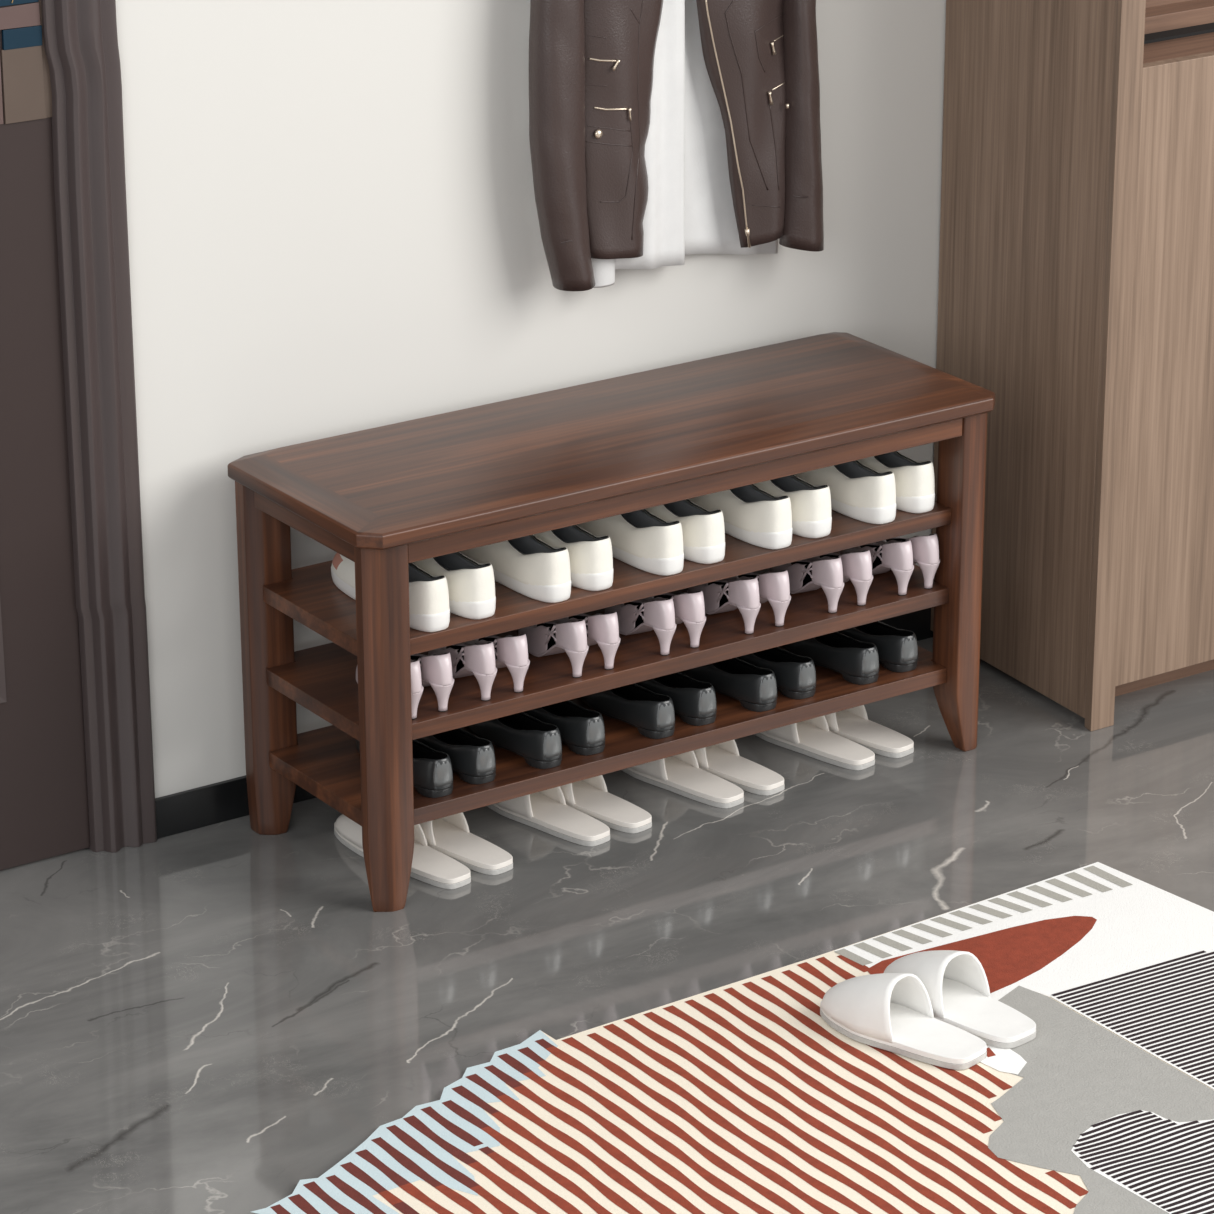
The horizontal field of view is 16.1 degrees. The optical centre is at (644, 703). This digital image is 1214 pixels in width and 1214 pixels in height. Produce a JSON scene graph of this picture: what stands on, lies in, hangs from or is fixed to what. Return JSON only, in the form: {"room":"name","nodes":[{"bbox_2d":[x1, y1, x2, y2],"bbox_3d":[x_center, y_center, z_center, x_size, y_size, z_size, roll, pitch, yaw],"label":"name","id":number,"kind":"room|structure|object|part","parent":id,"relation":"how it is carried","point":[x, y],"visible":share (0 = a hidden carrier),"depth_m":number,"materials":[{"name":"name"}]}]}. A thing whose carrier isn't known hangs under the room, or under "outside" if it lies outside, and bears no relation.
{"room":"entryway","nodes":[
{"label":"entryway","id":0,"kind":"room"},
{"bbox_2d":[116,0,945,797],"bbox_3d":[-0.199,-1.247,5.553,7.400,2.750,0.150,-15,26,-32],"label":"wall","id":1,"kind":"structure","parent":0,"point":[333,222],"depth_m":5.62,"materials":[{"name":"white paint"}]},
{"bbox_2d":[0,0,89,869],"bbox_3d":[-1.078,-0.674,5.033,0.882,2.071,0.106,-15,26,-32],"label":"door","id":2,"kind":"structure","parent":1,"relation":"in","point":[44,800],"depth_m":5.44,"materials":[{"name":"paint"}]},
{"bbox_3d":[-0.810,-0.758,5.213,0.060,0.117,0.002,-15,26,-32],"label":"ornament plate","id":3,"kind":"part","parent":2,"relation":"part of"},
{"bbox_3d":[-1.089,-0.253,5.211,0.652,0.694,0.004,-15,26,-32],"label":"panel moulding","id":4,"kind":"part","parent":2,"relation":"part of","materials":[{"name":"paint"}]},
{"bbox_3d":[-0.777,-0.832,5.207,0.091,0.028,0.004,-15,26,-32],"label":"ornament plate","id":5,"kind":"part","parent":2,"relation":"part of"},
{"bbox_3d":[-0.761,-0.758,5.248,0.056,0.093,0.004,-15,26,-32],"label":"ornament plate","id":6,"kind":"part","parent":2,"relation":"part of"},
{"bbox_2d":[41,0,156,852],"bbox_3d":[-0.705,-0.791,5.293,0.096,2.100,0.076,-15,26,-32],"label":"trim","id":7,"kind":"structure","parent":1,"relation":"attached to","point":[80,37],"depth_m":5.44,"materials":[{"name":"paint"}]},
{"bbox_2d":[155,608,932,838],"bbox_3d":[-0.111,0.014,6.027,1.315,0.056,0.008,-15,26,-32],"label":"baseboard","id":8,"kind":"structure","parent":1,"relation":"attached to","point":[226,800],"depth_m":5.73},
{"bbox_2d":[0,637,1213,1213],"bbox_3d":[1.536,1.002,3.740,7.400,0.050,6.022,-15,26,-32],"label":"floor","id":9,"kind":"structure","parent":0,"point":[211,1019],"depth_m":5.44,"materials":[{"name":"grey stone"}]},
{"bbox_2d":[334,814,470,888],"bbox_3d":[-0.322,0.174,5.624,0.069,0.064,0.250,-20,29,-40],"label":"slipper","id":10,"kind":"object","parent":9,"relation":"on","point":[431,866],"visible":0.54,"depth_m":5.59,"materials":[{"name":"beige plastic"}]},
{"bbox_2d":[420,812,512,874],"bbox_3d":[-0.269,0.157,5.665,0.069,0.064,0.250,-20,29,-40],"label":"slipper","id":11,"kind":"object","parent":9,"relation":"on","point":[451,836],"visible":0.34,"depth_m":5.63,"materials":[{"name":"beige plastic"}]},
{"bbox_2d":[487,786,609,846],"bbox_3d":[-0.142,0.122,5.750,0.069,0.064,0.250,-20,29,-40],"label":"slipper","id":12,"kind":"object","parent":9,"relation":"on","point":[547,811],"visible":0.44,"depth_m":5.72,"materials":[{"name":"beige plastic"}]},
{"bbox_2d":[560,775,651,832],"bbox_3d":[-0.087,0.106,5.790,0.069,0.064,0.250,-20,29,-40],"label":"slipper","id":13,"kind":"object","parent":9,"relation":"on","point":[590,796],"visible":0.53,"depth_m":5.76,"materials":[{"name":"beige plastic"}]},
{"bbox_2d":[227,332,994,911],"bbox_3d":[-0.032,-0.126,5.745,1.000,0.528,0.360,-15,26,-32],"label":"bench","id":14,"kind":"object","parent":9,"relation":"on","point":[387,498],"visible":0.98,"depth_m":5.60,"materials":[{"name":"brown wood"}]},
{"bbox_3d":[-0.495,-0.063,5.628,0.060,0.500,0.039,-15,26,-32],"label":"leg","id":15,"kind":"part","parent":14,"relation":"part of","materials":[{"name":"brown wood"}]},
{"bbox_3d":[-0.327,0.029,5.401,0.060,0.500,0.033,-15,26,-32],"label":"leg","id":16,"kind":"part","parent":14,"relation":"part of","materials":[{"name":"brown wood"}]},
{"bbox_2d":[356,660,423,719],"bbox_3d":[-0.331,-0.043,5.500,0.044,0.078,0.190,-11,24,-24],"label":"heels","id":17,"kind":"object","parent":14,"relation":"on","point":[417,688],"visible":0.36,"depth_m":5.42,"materials":[{"name":"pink leather"}]},
{"bbox_2d":[331,553,449,631],"bbox_3d":[-0.328,-0.167,5.488,0.066,0.085,0.247,-15,26,-32],"label":"shoe","id":18,"kind":"object","parent":14,"relation":"on","point":[429,610],"visible":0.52,"depth_m":5.41,"materials":[{"name":"white leather"}]},
{"bbox_2d":[356,739,452,797],"bbox_3d":[-0.317,0.060,5.590,0.066,0.053,0.230,-13,26,-29],"label":"shoe","id":19,"kind":"object","parent":14,"relation":"on","point":[432,769],"visible":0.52,"depth_m":5.51,"materials":[{"name":"black leather"}]},
{"bbox_2d":[433,761,452,786],"bbox_3d":[-0.258,0.087,5.503,0.037,0.034,0.013,-19,29,-38],"label":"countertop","id":20,"kind":"structure","parent":19,"relation":"on","point":[442,775],"depth_m":5.50,"materials":[{"name":"grey leather"}]},
{"bbox_2d":[410,652,453,711],"bbox_3d":[-0.293,-0.053,5.524,0.044,0.078,0.190,-11,24,-24],"label":"heels","id":21,"kind":"object","parent":14,"relation":"on","point":[436,670],"visible":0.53,"depth_m":5.45,"materials":[{"name":"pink leather"}]},
{"bbox_2d":[421,652,452,685],"bbox_3d":[-0.261,-0.046,5.458,0.036,0.043,0.048,-11,24,-24],"label":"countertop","id":22,"kind":"structure","parent":21,"relation":"on","point":[437,669],"depth_m":5.44,"materials":[{"name":"leather"}]},
{"bbox_2d":[412,552,495,619],"bbox_3d":[-0.271,-0.184,5.529,0.066,0.085,0.247,-15,26,-32],"label":"shoe","id":23,"kind":"object","parent":14,"relation":"on","point":[471,584],"visible":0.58,"depth_m":5.45,"materials":[{"name":"white leather"}]},
{"bbox_2d":[416,728,495,784],"bbox_3d":[-0.263,0.044,5.631,0.066,0.053,0.230,-13,26,-29],"label":"shoe","id":24,"kind":"object","parent":14,"relation":"on","point":[472,757],"visible":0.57,"depth_m":5.55,"materials":[{"name":"black leather"}]},
{"bbox_2d":[476,747,494,772],"bbox_3d":[-0.204,0.071,5.543,0.037,0.034,0.013,-19,29,-38],"label":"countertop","id":25,"kind":"structure","parent":24,"relation":"on","point":[485,761],"depth_m":5.54,"materials":[{"name":"grey leather"}]},
{"bbox_2d":[428,642,496,700],"bbox_3d":[-0.239,-0.067,5.558,0.044,0.078,0.190,-11,24,-24],"label":"heels","id":26,"kind":"object","parent":14,"relation":"on","point":[478,660],"visible":0.7,"depth_m":5.49,"materials":[{"name":"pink leather"}]},
{"bbox_2d":[464,642,495,674],"bbox_3d":[-0.208,-0.060,5.492,0.036,0.043,0.048,-11,24,-24],"label":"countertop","id":27,"kind":"structure","parent":26,"relation":"on","point":[480,659],"depth_m":5.48,"materials":[{"name":"leather"}]},
{"bbox_2d":[463,634,529,692],"bbox_3d":[-0.198,-0.078,5.584,0.044,0.078,0.190,-11,24,-24],"label":"heels","id":28,"kind":"object","parent":14,"relation":"on","point":[511,652],"visible":0.66,"depth_m":5.51,"materials":[{"name":"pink leather"}]},
{"bbox_2d":[497,634,527,666],"bbox_3d":[-0.167,-0.070,5.519,0.036,0.043,0.048,-11,24,-24],"label":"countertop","id":29,"kind":"structure","parent":28,"relation":"on","point":[511,650],"depth_m":5.50,"materials":[{"name":"leather"}]},
{"bbox_2d":[468,712,561,768],"bbox_3d":[-0.178,0.025,5.678,0.066,0.053,0.230,-13,26,-29],"label":"shoe","id":30,"kind":"object","parent":14,"relation":"on","point":[539,742],"visible":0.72,"depth_m":5.62,"materials":[{"name":"black leather"}]},
{"bbox_2d":[543,732,561,757],"bbox_3d":[-0.119,0.051,5.591,0.037,0.034,0.013,-19,29,-38],"label":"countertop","id":31,"kind":"structure","parent":30,"relation":"on","point":[552,747],"depth_m":5.59,"materials":[{"name":"grey leather"}]},
{"bbox_2d":[460,535,570,602],"bbox_3d":[-0.176,-0.207,5.585,0.066,0.085,0.247,-15,26,-32],"label":"shoe","id":32,"kind":"object","parent":14,"relation":"on","point":[535,569],"visible":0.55,"depth_m":5.52,"materials":[{"name":"white leather"}]},
{"bbox_2d":[518,619,588,677],"bbox_3d":[-0.123,-0.097,5.632,0.044,0.078,0.190,-11,24,-24],"label":"heels","id":33,"kind":"object","parent":14,"relation":"on","point":[547,638],"visible":0.78,"depth_m":5.58,"materials":[{"name":"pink leather"}]},
{"bbox_2d":[556,619,586,651],"bbox_3d":[-0.092,-0.090,5.566,0.036,0.043,0.048,-11,24,-24],"label":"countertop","id":34,"kind":"structure","parent":33,"relation":"on","point":[572,636],"depth_m":5.55,"materials":[{"name":"leather"}]},
{"bbox_2d":[524,700,604,755],"bbox_3d":[-0.122,0.007,5.721,0.066,0.053,0.230,-13,26,-29],"label":"shoe","id":35,"kind":"object","parent":14,"relation":"on","point":[582,729],"visible":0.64,"depth_m":5.64,"materials":[{"name":"black leather"}]},
{"bbox_2d":[586,719,604,743],"bbox_3d":[-0.063,0.034,5.633,0.037,0.034,0.013,-19,29,-38],"label":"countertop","id":36,"kind":"structure","parent":35,"relation":"on","point":[595,733],"depth_m":5.63,"materials":[{"name":"grey leather"}]},
{"bbox_2d":[533,525,612,590],"bbox_3d":[-0.122,-0.223,5.625,0.066,0.085,0.247,-15,26,-32],"label":"shoe","id":37,"kind":"object","parent":14,"relation":"on","point":[590,555],"visible":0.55,"depth_m":5.54,"materials":[{"name":"white leather"}]},
{"bbox_2d":[553,612,620,669],"bbox_3d":[-0.082,-0.108,5.658,0.044,0.078,0.190,-11,24,-24],"label":"heels","id":38,"kind":"object","parent":14,"relation":"on","point":[602,630],"visible":0.62,"depth_m":5.59,"materials":[{"name":"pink leather"}]},
{"bbox_2d":[587,612,618,643],"bbox_3d":[-0.050,-0.101,5.593,0.036,0.043,0.048,-11,24,-24],"label":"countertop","id":39,"kind":"structure","parent":38,"relation":"on","point":[603,628],"depth_m":5.58,"materials":[{"name":"leather"}]},
{"bbox_2d":[263,494,950,655],"bbox_3d":[-0.040,-0.206,5.724,0.942,0.022,0.304,-15,26,-32],"label":"shelf","id":40,"kind":"object","parent":14,"relation":"attached to","point":[309,595],"depth_m":5.57,"materials":[{"name":"brown wood"}]},
{"bbox_2d":[266,551,948,740],"bbox_3d":[-0.040,-0.099,5.768,0.942,0.022,0.304,-15,26,-32],"label":"shelf","id":41,"kind":"object","parent":14,"relation":"attached to","point":[321,679],"depth_m":5.63,"materials":[{"name":"brown wood"}]},
{"bbox_2d":[269,646,946,825],"bbox_3d":[-0.040,0.011,5.812,0.942,0.022,0.304,-15,26,-32],"label":"shelf","id":42,"kind":"object","parent":14,"relation":"attached to","point":[324,762],"depth_m":5.66,"materials":[{"name":"brown wood"}]},
{"bbox_3d":[-0.032,-0.358,5.651,1.000,0.029,0.360,-15,26,-32],"label":"seat","id":43,"kind":"part","parent":14,"relation":"part of","materials":[{"name":"brown wood"}]},
{"bbox_2d":[579,683,674,738],"bbox_3d":[-0.030,-0.014,5.773,0.066,0.053,0.230,-13,26,-29],"label":"shoe","id":44,"kind":"object","parent":14,"relation":"on","point":[653,714],"visible":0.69,"depth_m":5.71,"materials":[{"name":"black leather"}]},
{"bbox_2d":[657,703,674,727],"bbox_3d":[0.029,0.013,5.685,0.037,0.034,0.013,-19,29,-38],"label":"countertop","id":45,"kind":"structure","parent":44,"relation":"on","point":[665,716],"depth_m":5.68,"materials":[{"name":"grey leather"}]},
{"bbox_2d":[577,509,683,575],"bbox_3d":[-0.030,-0.244,5.677,0.066,0.085,0.247,-15,26,-32],"label":"shoe","id":46,"kind":"object","parent":14,"relation":"on","point":[640,539],"visible":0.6,"depth_m":5.61,"materials":[{"name":"white rubber"}]},
{"bbox_2d":[605,598,675,655],"bbox_3d":[-0.009,-0.127,5.705,0.044,0.078,0.190,-11,24,-24],"label":"heels","id":47,"kind":"object","parent":14,"relation":"on","point":[638,616],"visible":0.74,"depth_m":5.65,"materials":[{"name":"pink leather"}]},
{"bbox_2d":[644,598,674,629],"bbox_3d":[0.023,-0.120,5.639,0.036,0.043,0.048,-11,24,-24],"label":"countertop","id":48,"kind":"structure","parent":47,"relation":"on","point":[659,614],"depth_m":5.62,"materials":[{"name":"leather"}]},
{"bbox_2d":[640,591,705,647],"bbox_3d":[0.031,-0.137,5.730,0.044,0.078,0.190,-11,24,-24],"label":"heels","id":49,"kind":"object","parent":14,"relation":"on","point":[689,609],"visible":0.64,"depth_m":5.66,"materials":[{"name":"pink leather"}]},
{"bbox_2d":[674,591,704,622],"bbox_3d":[0.062,-0.130,5.664,0.036,0.043,0.048,-11,24,-24],"label":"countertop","id":50,"kind":"structure","parent":49,"relation":"on","point":[690,607],"depth_m":5.65,"materials":[{"name":"leather"}]},
{"bbox_2d":[636,672,716,725],"bbox_3d":[0.026,-0.031,5.815,0.066,0.053,0.230,-13,26,-29],"label":"shoe","id":51,"kind":"object","parent":14,"relation":"on","point":[694,701],"visible":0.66,"depth_m":5.74,"materials":[{"name":"black leather"}]},
{"bbox_2d":[646,499,724,563],"bbox_3d":[0.025,-0.261,5.718,0.066,0.085,0.247,-15,26,-32],"label":"shoe","id":52,"kind":"object","parent":14,"relation":"on","point":[703,530],"visible":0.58,"depth_m":5.63,"materials":[{"name":"white rubber"}]},
{"bbox_2d":[688,577,760,634],"bbox_3d":[0.104,-0.156,5.777,0.044,0.078,0.190,-11,24,-24],"label":"heels","id":53,"kind":"object","parent":14,"relation":"on","point":[720,596],"visible":0.75,"depth_m":5.72,"materials":[{"name":"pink leather"}]},
{"bbox_2d":[681,658,776,711],"bbox_3d":[0.109,-0.050,5.861,0.066,0.053,0.230,-13,26,-29],"label":"shoe","id":54,"kind":"object","parent":14,"relation":"on","point":[755,688],"visible":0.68,"depth_m":5.79,"materials":[{"name":"black leather"}]},
{"bbox_2d":[689,484,791,549],"bbox_3d":[0.115,-0.282,5.770,0.066,0.085,0.247,-15,26,-32],"label":"shoe","id":55,"kind":"object","parent":14,"relation":"on","point":[752,515],"visible":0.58,"depth_m":5.70,"materials":[{"name":"white rubber"}]},
{"bbox_2d":[722,570,790,626],"bbox_3d":[0.145,-0.167,5.803,0.044,0.078,0.190,-11,24,-24],"label":"heels","id":56,"kind":"object","parent":14,"relation":"on","point":[774,588],"visible":0.66,"depth_m":5.73,"materials":[{"name":"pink leather"}]},
{"bbox_2d":[736,647,815,699],"bbox_3d":[0.163,-0.067,5.902,0.066,0.053,0.230,-13,26,-29],"label":"shoe","id":57,"kind":"object","parent":14,"relation":"on","point":[795,675],"visible":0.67,"depth_m":5.82,"materials":[{"name":"black leather"}]},
{"bbox_2d":[754,475,831,537],"bbox_3d":[0.169,-0.298,5.810,0.066,0.085,0.247,-15,26,-32],"label":"shoe","id":58,"kind":"object","parent":14,"relation":"on","point":[810,504],"visible":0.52,"depth_m":5.73,"materials":[{"name":"white rubber"}]},
{"bbox_2d":[770,557,843,612],"bbox_3d":[0.219,-0.186,5.850,0.044,0.078,0.190,-11,24,-24],"label":"heels","id":59,"kind":"object","parent":14,"relation":"on","point":[804,575],"visible":0.81,"depth_m":5.79,"materials":[{"name":"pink leather"}]},
{"bbox_2d":[812,557,842,587],"bbox_3d":[0.251,-0.178,5.784,0.036,0.043,0.048,-11,24,-24],"label":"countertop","id":60,"kind":"structure","parent":59,"relation":"on","point":[829,573],"depth_m":5.77,"materials":[{"name":"leather"}]},
{"bbox_2d":[783,632,878,684],"bbox_3d":[0.251,-0.087,5.951,0.066,0.053,0.230,-13,26,-29],"label":"shoe","id":61,"kind":"object","parent":14,"relation":"on","point":[857,661],"visible":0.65,"depth_m":5.89,"materials":[{"name":"black leather"}]},
{"bbox_2d":[804,550,872,605],"bbox_3d":[0.259,-0.196,5.875,0.044,0.078,0.190,-11,24,-24],"label":"heels","id":62,"kind":"object","parent":14,"relation":"on","point":[857,567],"visible":0.63,"depth_m":5.80,"materials":[{"name":"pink leather"}]},
{"bbox_2d":[794,460,895,523],"bbox_3d":[0.258,-0.319,5.861,0.066,0.085,0.247,-15,26,-32],"label":"shoe","id":63,"kind":"object","parent":14,"relation":"on","point":[859,492],"visible":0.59,"depth_m":5.79,"materials":[{"name":"white rubber"}]},
{"bbox_2d":[839,540,913,595],"bbox_3d":[0.317,-0.211,5.912,0.044,0.078,0.190,-11,24,-24],"label":"heels","id":64,"kind":"object","parent":14,"relation":"on","point":[896,557],"visible":0.74,"depth_m":5.84,"materials":[{"name":"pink leather"}]},
{"bbox_2d":[837,621,917,672],"bbox_3d":[0.307,-0.104,5.994,0.066,0.053,0.230,-13,26,-29],"label":"shoe","id":65,"kind":"object","parent":14,"relation":"on","point":[897,649],"visible":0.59,"depth_m":5.92,"materials":[{"name":"black leather"}]},
{"bbox_2d":[857,451,934,513],"bbox_3d":[0.313,-0.336,5.901,0.066,0.085,0.247,-15,26,-32],"label":"shoe","id":66,"kind":"object","parent":14,"relation":"on","point":[914,480],"visible":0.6,"depth_m":5.82,"materials":[{"name":"white rubber"}]},
{"bbox_2d":[874,534,939,588],"bbox_3d":[0.354,-0.221,5.936,0.044,0.078,0.190,-11,24,-24],"label":"heels","id":67,"kind":"object","parent":14,"relation":"on","point":[925,549],"visible":0.61,"depth_m":5.86,"materials":[{"name":"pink leather"}]},
{"bbox_3d":[0.432,-0.173,5.898,0.043,0.500,0.058,-15,26,-32],"label":"leg","id":68,"kind":"part","parent":14,"relation":"part of","materials":[{"name":"brown wood"}]},
{"bbox_2d":[622,751,743,807],"bbox_3d":[0.038,0.075,5.867,0.069,0.064,0.250,-20,29,-40],"label":"slipper","id":69,"kind":"object","parent":9,"relation":"on","point":[681,774],"visible":0.47,"depth_m":5.84,"materials":[{"name":"beige plastic"}]},
{"bbox_2d":[251,862,1213,1213],"bbox_3d":[0.467,0.581,4.698,1.662,0.007,1.502,-15,26,-32],"label":"area rug","id":70,"kind":"object","parent":9,"relation":"on","point":[739,1097],"visible":0.98,"depth_m":4.97,"materials":[{"name":"multicoloured fabric"}]},
{"bbox_2d":[820,973,986,1069],"bbox_3d":[0.306,0.361,5.122,0.228,0.080,0.092,18,28,37],"label":"slipper","id":71,"kind":"object","parent":70,"relation":"on","point":[892,1012],"visible":1,"depth_m":5.11,"materials":[{"name":"white fabric"}]},
{"bbox_2d":[884,950,1035,1048],"bbox_3d":[0.376,0.338,5.180,0.092,0.080,0.228,-19,29,-39],"label":"slipper","id":72,"kind":"object","parent":70,"relation":"on","point":[956,984],"visible":0.87,"depth_m":5.17,"materials":[{"name":"white fabric"}]},
{"bbox_2d":[693,740,784,795],"bbox_3d":[0.094,0.059,5.907,0.069,0.064,0.250,-20,29,-40],"label":"slipper","id":73,"kind":"object","parent":9,"relation":"on","point":[723,760],"visible":0.44,"depth_m":5.87,"materials":[{"name":"beige plastic"}]},
{"bbox_2d":[754,715,874,769],"bbox_3d":[0.222,0.025,5.989,0.069,0.064,0.250,-20,29,-40],"label":"slipper","id":74,"kind":"object","parent":9,"relation":"on","point":[813,738],"visible":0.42,"depth_m":5.96,"materials":[{"name":"beige plastic"}]},
{"bbox_2d":[825,705,913,757],"bbox_3d":[0.278,0.009,6.029,0.069,0.064,0.250,-20,29,-40],"label":"slipper","id":75,"kind":"object","parent":9,"relation":"on","point":[853,724],"visible":0.39,"depth_m":5.99,"materials":[{"name":"beige plastic"}]},
{"bbox_2d":[931,0,1213,730],"bbox_3d":[1.007,-1.219,6.081,1.209,2.300,0.420,-15,26,-32],"label":"tall cabinet","id":76,"kind":"object","parent":9,"relation":"on","point":[1076,286],"visible":0.92,"depth_m":5.95,"materials":[{"name":"beige wood"}]},
{"bbox_3d":[0.536,-1.107,5.790,0.036,2.288,0.404,-12,25,-27],"label":"panel","id":77,"kind":"part","parent":76,"relation":"part of","materials":[{"name":"beige wood"}]},
{"bbox_3d":[0.887,-0.497,6.028,0.559,0.888,0.020,-15,26,-32],"label":"door","id":78,"kind":"part","parent":76,"relation":"part of","materials":[{"name":"beige wood"}]},
{"bbox_3d":[1.031,-1.655,5.898,1.095,1.355,0.020,-15,26,-32],"label":"panel","id":79,"kind":"part","parent":76,"relation":"part of","materials":[{"name":"beige wood"}]},
{"bbox_2d":[1143,32,1213,63],"bbox_3d":[1.004,-1.021,6.170,1.124,0.024,0.391,-15,26,-32],"label":"countertop","id":80,"kind":"structure","parent":76,"relation":"on","point":[1202,43],"depth_m":5.82,"materials":[{"name":"beige wood"}]},
{"bbox_3d":[1.038,-1.026,6.115,1.124,0.027,0.044,-15,26,-32],"label":"niche rail","id":81,"kind":"part","parent":76,"relation":"part of","materials":[{"name":"beige wood"}]},
{"bbox_2d":[698,690,715,714],"bbox_3d":[0.085,-0.004,5.727,0.037,0.034,0.013,-19,29,-38],"label":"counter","id":82,"kind":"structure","parent":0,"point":[707,703],"depth_m":5.72,"materials":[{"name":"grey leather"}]},
{"bbox_2d":[728,577,759,608],"bbox_3d":[0.136,-0.149,5.711,0.036,0.043,0.048,-11,24,-24],"label":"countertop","id":83,"kind":"structure","parent":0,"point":[744,593],"depth_m":5.70,"materials":[{"name":"leather"}]},
{"bbox_2d":[759,676,776,700],"bbox_3d":[0.167,-0.023,5.773,0.037,0.034,0.013,-19,29,-38],"label":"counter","id":84,"kind":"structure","parent":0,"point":[768,689],"depth_m":5.77,"materials":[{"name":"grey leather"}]},
{"bbox_2d":[758,570,789,601],"bbox_3d":[0.177,-0.160,5.737,0.036,0.043,0.048,-11,24,-24],"label":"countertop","id":85,"kind":"structure","parent":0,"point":[775,586],"depth_m":5.72,"materials":[{"name":"leather"}]},
{"bbox_2d":[799,664,815,687],"bbox_3d":[0.222,-0.040,5.814,0.037,0.034,0.013,-19,29,-38],"label":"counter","id":86,"kind":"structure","parent":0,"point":[807,676],"depth_m":5.81,"materials":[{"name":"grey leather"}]},
{"bbox_2d":[862,650,878,673],"bbox_3d":[0.310,-0.060,5.864,0.037,0.034,0.013,-19,29,-38],"label":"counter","id":87,"kind":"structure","parent":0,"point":[870,662],"depth_m":5.86,"materials":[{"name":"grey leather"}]},
{"bbox_2d":[901,637,917,661],"bbox_3d":[0.366,-0.077,5.906,0.037,0.034,0.013,-19,29,-38],"label":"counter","id":88,"kind":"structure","parent":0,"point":[909,650],"depth_m":5.90,"materials":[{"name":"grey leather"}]},
{"bbox_2d":[908,534,938,563],"bbox_3d":[0.386,-0.213,5.870,0.036,0.043,0.048,-11,24,-24],"label":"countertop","id":89,"kind":"structure","parent":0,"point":[925,549],"depth_m":5.85,"materials":[{"name":"leather"}]},
{"bbox_3d":[0.019,-1.348,5.549,0.040,0.060,0.040,-15,26,-32],"label":"wall hook","id":90,"kind":"object","parent":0,"visible":0},
{"bbox_3d":[0.025,-1.288,5.564,0.266,0.133,0.022,-15,26,-32],"label":"hanger","id":91,"kind":"object","parent":90,"relation":"hanging from","visible":0},
{"bbox_2d":[528,0,823,290],"bbox_3d":[0.039,-0.935,5.691,0.477,0.752,0.098,-15,26,-32],"label":"leather jacket","id":92,"kind":"object","parent":91,"relation":"hanging from","point":[591,62],"visible":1,"depth_m":5.72,"materials":[{"name":"brown leather"}]},
{"bbox_3d":[-0.038,-0.840,5.639,0.013,0.016,0.006,-6,23,-15],"label":"zip pull","id":93,"kind":"part","parent":92,"relation":"part of","materials":[{"name":"gold metal"}]},
{"bbox_3d":[-0.028,-0.916,5.638,0.142,0.689,0.030,-15,26,-32],"label":"panel","id":94,"kind":"part","parent":92,"relation":"part of","materials":[{"name":"brown leather"}]},
{"bbox_3d":[-0.021,-0.780,5.679,0.006,0.018,0.005,-5,23,-11],"label":"zip pull","id":95,"kind":"part","parent":92,"relation":"part of","materials":[{"name":"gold metal"}]},
{"bbox_3d":[0.130,-0.949,5.742,0.187,0.706,0.032,-15,26,-32],"label":"panel","id":96,"kind":"part","parent":92,"relation":"part of","materials":[{"name":"brown leather"}]},
{"bbox_3d":[0.141,-0.638,5.874,0.010,0.027,0.007,-15,26,-32],"label":"zip pull","id":97,"kind":"part","parent":92,"relation":"part of","materials":[{"name":"gold metal"}]},
{"bbox_3d":[0.170,-0.820,5.809,0.006,0.019,0.010,16,27,34],"label":"zip pull","id":98,"kind":"part","parent":92,"relation":"part of","materials":[{"name":"gold metal"}]},
{"bbox_3d":[0.173,-0.884,5.787,0.010,0.018,0.006,-15,26,-32],"label":"zip pull","id":99,"kind":"part","parent":92,"relation":"part of","materials":[{"name":"gold metal"}]},
{"bbox_2d":[591,0,777,287],"bbox_3d":[0.056,-0.924,5.733,0.330,0.726,0.029,-17,27,-35],"label":"shirt","id":100,"kind":"object","parent":91,"relation":"hanging from","point":[690,208],"visible":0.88,"depth_m":5.80,"materials":[{"name":"white fabric"}]}
]}

